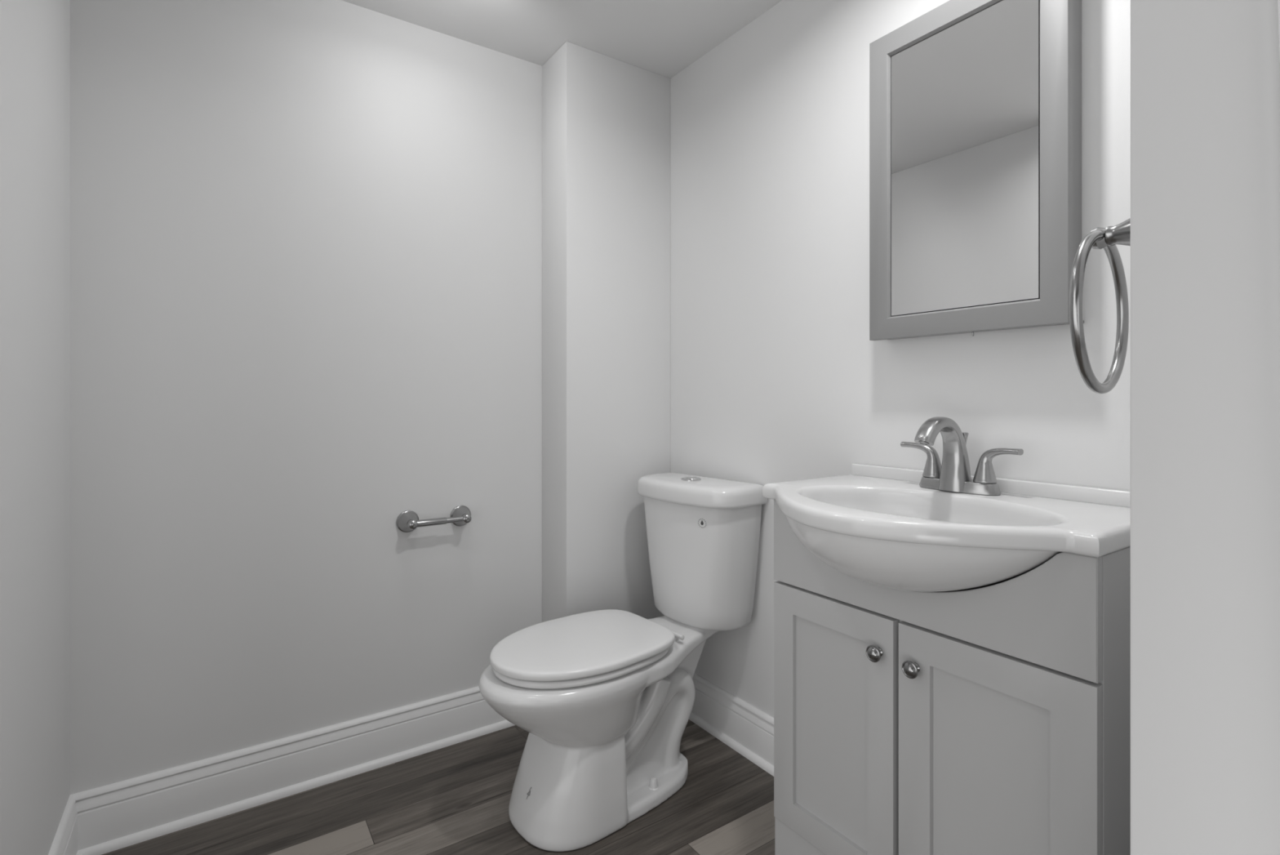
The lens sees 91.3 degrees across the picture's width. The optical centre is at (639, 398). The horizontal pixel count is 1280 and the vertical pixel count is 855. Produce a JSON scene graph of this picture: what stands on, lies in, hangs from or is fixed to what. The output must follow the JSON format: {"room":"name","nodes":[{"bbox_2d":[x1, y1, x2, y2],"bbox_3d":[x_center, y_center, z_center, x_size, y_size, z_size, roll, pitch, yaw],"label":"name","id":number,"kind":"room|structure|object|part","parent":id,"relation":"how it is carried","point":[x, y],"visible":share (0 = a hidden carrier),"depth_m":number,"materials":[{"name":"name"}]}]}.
{"room":"bathroom","nodes":[
{"label":"bathroom","id":0,"kind":"room"},
{"bbox_2d":[0,0,70,854],"bbox_3d":[-1.119,-0.007,1.068,0.100,2.225,0.826,0,0,-34],"label":"wall","id":1,"kind":"structure","parent":0,"point":[35,34],"depth_m":1.15,"materials":[{"name":"white paint"}]},
{"bbox_2d":[48,795,82,854],"bbox_3d":[-1.066,0.983,1.105,0.028,0.144,0.826,0,0,-34],"label":"baseboard","id":2,"kind":"structure","parent":1,"relation":"attached to","point":[65,839],"depth_m":1.36,"materials":[{"name":"white paint"}]},
{"bbox_2d":[70,0,542,794],"bbox_3d":[-0.680,-0.007,1.928,1.794,2.225,0.100,0,0,-34],"label":"wall","id":3,"kind":"structure","parent":0,"point":[305,236],"depth_m":1.68,"materials":[{"name":"white paint"}]},
{"bbox_2d":[70,685,515,854],"bbox_3d":[-0.812,0.983,1.760,1.186,0.144,0.028,0,0,-34],"label":"baseboard","id":4,"kind":"structure","parent":3,"relation":"attached to","point":[111,817],"depth_m":1.65,"materials":[{"name":"white paint"}]},
{"bbox_2d":[395,505,471,532],"bbox_3d":[-0.605,0.364,1.875,0.224,0.065,0.070,0,0,-34],"label":"toilet paper holder","id":5,"kind":"object","parent":3,"relation":"attached to","point":[407,521],"visible":1,"depth_m":1.85,"materials":[{"name":"grey metal"}]},
{"bbox_3d":[-0.671,0.364,1.830,0.065,0.065,0.070,0,0,-34],"label":"post","id":6,"kind":"part","parent":5,"relation":"part of","materials":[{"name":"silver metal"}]},
{"bbox_3d":[-0.539,0.364,1.920,0.065,0.065,0.070,0,0,-34],"label":"post","id":7,"kind":"part","parent":5,"relation":"part of","materials":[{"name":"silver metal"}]},
{"bbox_2d":[102,719,774,854],"bbox_3d":[-0.672,1.056,-0.399,4.240,0.002,4.097,0,0,-34],"label":"floor","id":8,"kind":"structure","parent":0,"point":[454,799],"depth_m":1.57,"materials":[{"name":"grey wood"}]},
{"bbox_2d":[479,472,767,851],"bbox_3d":[-0.062,0.646,1.711,0.779,0.816,0.414,0,0,-39],"label":"toilet","id":9,"kind":"object","parent":8,"relation":"on","point":[604,700],"visible":1,"depth_m":1.62,"materials":[{"name":"white ceramic"}]},
{"bbox_3d":[-0.157,0.659,1.633,0.464,0.016,0.348,0,0,-39],"label":"seat","id":10,"kind":"part","parent":9,"relation":"part of","materials":[{"name":"white plastic"}]},
{"bbox_3d":[-0.157,0.636,1.633,0.477,0.021,0.354,0,0,-39],"label":"lid","id":11,"kind":"part","parent":9,"relation":"part of","materials":[{"name":"white plastic"}]},
{"bbox_3d":[-0.068,0.856,1.706,0.764,0.395,0.357,0,0,-39],"label":"bowl","id":12,"kind":"part","parent":9,"relation":"part of","materials":[{"name":"white ceramic"}]},
{"bbox_3d":[0.159,0.273,1.891,0.208,0.057,0.414,0,0,-39],"label":"tank lid","id":13,"kind":"part","parent":9,"relation":"part of","materials":[{"name":"white ceramic"}]},
{"bbox_3d":[0.161,0.482,1.893,0.187,0.358,0.386,0,0,-39],"label":"tank","id":14,"kind":"part","parent":9,"relation":"part of","materials":[{"name":"white ceramic"}]},
{"bbox_2d":[773,499,1130,854],"bbox_3d":[0.579,0.638,1.200,0.328,0.834,0.611,0,0,-34],"label":"vanity cabinet","id":15,"kind":"object","parent":8,"relation":"on","point":[994,718],"visible":0.86,"depth_m":1.05,"materials":[{"name":"grey paint"}]},
{"bbox_3d":[0.383,0.659,1.257,0.018,0.514,0.292,0,0,-34],"label":"door","id":16,"kind":"part","parent":15,"relation":"part of","materials":[{"name":"grey paint"}]},
{"bbox_3d":[0.431,0.467,1.148,0.025,0.030,0.030,0,0,-34],"label":"knob","id":17,"kind":"part","parent":15,"relation":"part of","materials":[{"name":"grey metal"}]},
{"bbox_3d":[0.472,0.470,1.088,0.025,0.030,0.030,0,0,-34],"label":"knob","id":18,"kind":"part","parent":15,"relation":"part of","materials":[{"name":"grey metal"}]},
{"bbox_3d":[0.472,0.309,1.127,0.018,0.176,0.609,0,0,-34],"label":"panel","id":19,"kind":"part","parent":15,"relation":"part of","materials":[{"name":"grey paint"}]},
{"bbox_2d":[762,462,1130,591],"bbox_3d":[0.511,0.248,1.163,0.482,0.176,0.637,0,0,-34],"label":"sink","id":20,"kind":"object","parent":15,"relation":"in","point":[876,525],"visible":0.94,"depth_m":1.03,"materials":[{"name":"white ceramic"}]},
{"bbox_2d":[762,474,1130,557],"bbox_3d":[0.511,0.249,1.163,0.482,0.124,0.637,0,0,-34],"label":"countertop","id":21,"kind":"structure","parent":15,"relation":"on","point":[851,504],"depth_m":1.06,"materials":[{"name":"white ceramic"}]},
{"bbox_2d":[900,416,1023,495],"bbox_3d":[0.639,0.111,1.276,0.194,0.151,0.194,0,0,8],"label":"faucet","id":22,"kind":"object","parent":21,"relation":"on","point":[953,474],"visible":1,"depth_m":1.25,"materials":[{"name":"silver metal"}]},
{"bbox_3d":[0.606,0.129,1.341,0.041,0.070,0.089,0,0,-34],"label":"handle","id":23,"kind":"part","parent":22,"relation":"part of","materials":[{"name":"silver metal"}]},
{"bbox_3d":[0.600,0.110,1.244,0.152,0.150,0.060,0,0,-34],"label":"spout","id":24,"kind":"part","parent":22,"relation":"part of","materials":[{"name":"silver metal"}]},
{"bbox_3d":[0.650,0.175,1.277,0.058,0.022,0.162,0,0,-34],"label":"plate","id":25,"kind":"part","parent":22,"relation":"part of","materials":[{"name":"silver metal"}]},
{"bbox_3d":[0.669,0.126,1.290,0.016,0.114,0.016,0,0,-34],"label":"lift rod","id":26,"kind":"part","parent":22,"relation":"part of","materials":[{"name":"silver metal"}]},
{"bbox_3d":[0.693,0.129,1.213,0.041,0.070,0.089,0,0,-34],"label":"handle","id":27,"kind":"part","parent":22,"relation":"part of","materials":[{"name":"silver metal"}]},
{"bbox_3d":[0.557,0.659,1.001,0.018,0.514,0.306,0,0,-34],"label":"door","id":28,"kind":"part","parent":15,"relation":"part of","materials":[{"name":"grey paint"}]},
{"bbox_2d":[342,0,782,78],"bbox_3d":[-0.640,-1.160,-0.420,4.370,0.080,4.026,0,0,-34],"label":"ceiling","id":29,"kind":"structure","parent":0,"point":[664,37],"depth_m":1.86,"materials":[{"name":"white paint"}]},
{"bbox_2d":[542,41,670,622],"bbox_3d":[-0.112,-0.007,2.147,0.408,2.225,0.178,0,0,-34],"label":"wall","id":30,"kind":"structure","parent":0,"point":[606,120],"depth_m":2.05,"materials":[{"name":"white paint"}]},
{"bbox_2d":[670,0,1130,717],"bbox_3d":[0.533,-0.007,1.652,0.100,2.225,1.721,0,0,-34],"label":"wall","id":31,"kind":"structure","parent":0,"point":[777,375],"depth_m":1.65,"materials":[{"name":"white paint"}]},
{"bbox_2d":[688,672,773,776],"bbox_3d":[0.309,0.983,1.867,0.028,0.144,0.758,0,0,-34],"label":"baseboard","id":32,"kind":"structure","parent":31,"relation":"attached to","point":[744,727],"depth_m":1.90,"materials":[{"name":"white paint"}]},
{"bbox_2d":[869,0,1084,340],"bbox_3d":[0.673,-0.473,1.296,0.067,0.695,0.408,0,0,-34],"label":"upper cabinet","id":33,"kind":"object","parent":31,"relation":"attached to","point":[975,105],"visible":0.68,"depth_m":1.25,"materials":[{"name":"grey paint"}]},
{"bbox_2d":[851,462,1130,507],"bbox_3d":[0.705,0.174,1.289,0.020,0.028,0.626,0,0,-34],"label":"backsplash","id":34,"kind":"structure","parent":31,"relation":"attached to","point":[1115,497],"depth_m":1.19,"materials":[{"name":"white ceramic"}]},
{"bbox_2d":[1130,0,1279,854],"bbox_3d":[0.777,-0.007,0.689,0.780,2.225,0.145,0,0,-34],"label":"wall","id":35,"kind":"structure","parent":0,"point":[1205,74],"depth_m":0.49,"materials":[{"name":"white paint"}]},
{"bbox_2d":[1068,217,1130,393],"bbox_3d":[0.476,-0.097,0.612,0.163,0.185,0.066,0,0,-34],"label":"towel ring","id":36,"kind":"object","parent":35,"relation":"attached to","point":[1107,238],"visible":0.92,"depth_m":0.61,"materials":[{"name":"grey metal"}]},
{"bbox_3d":[0.476,-0.162,0.612,0.055,0.055,0.065,0,0,-34],"label":"post","id":37,"kind":"part","parent":36,"relation":"part of","materials":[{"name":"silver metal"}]},
{"bbox_2d":[1277,0,1279,71],"bbox_3d":[0.486,-0.007,0.411,0.013,2.225,0.134,0,0,-34],"label":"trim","id":38,"kind":"structure","parent":35,"relation":"attached to","point":[1278,1],"depth_m":0.45,"materials":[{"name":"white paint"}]}
]}

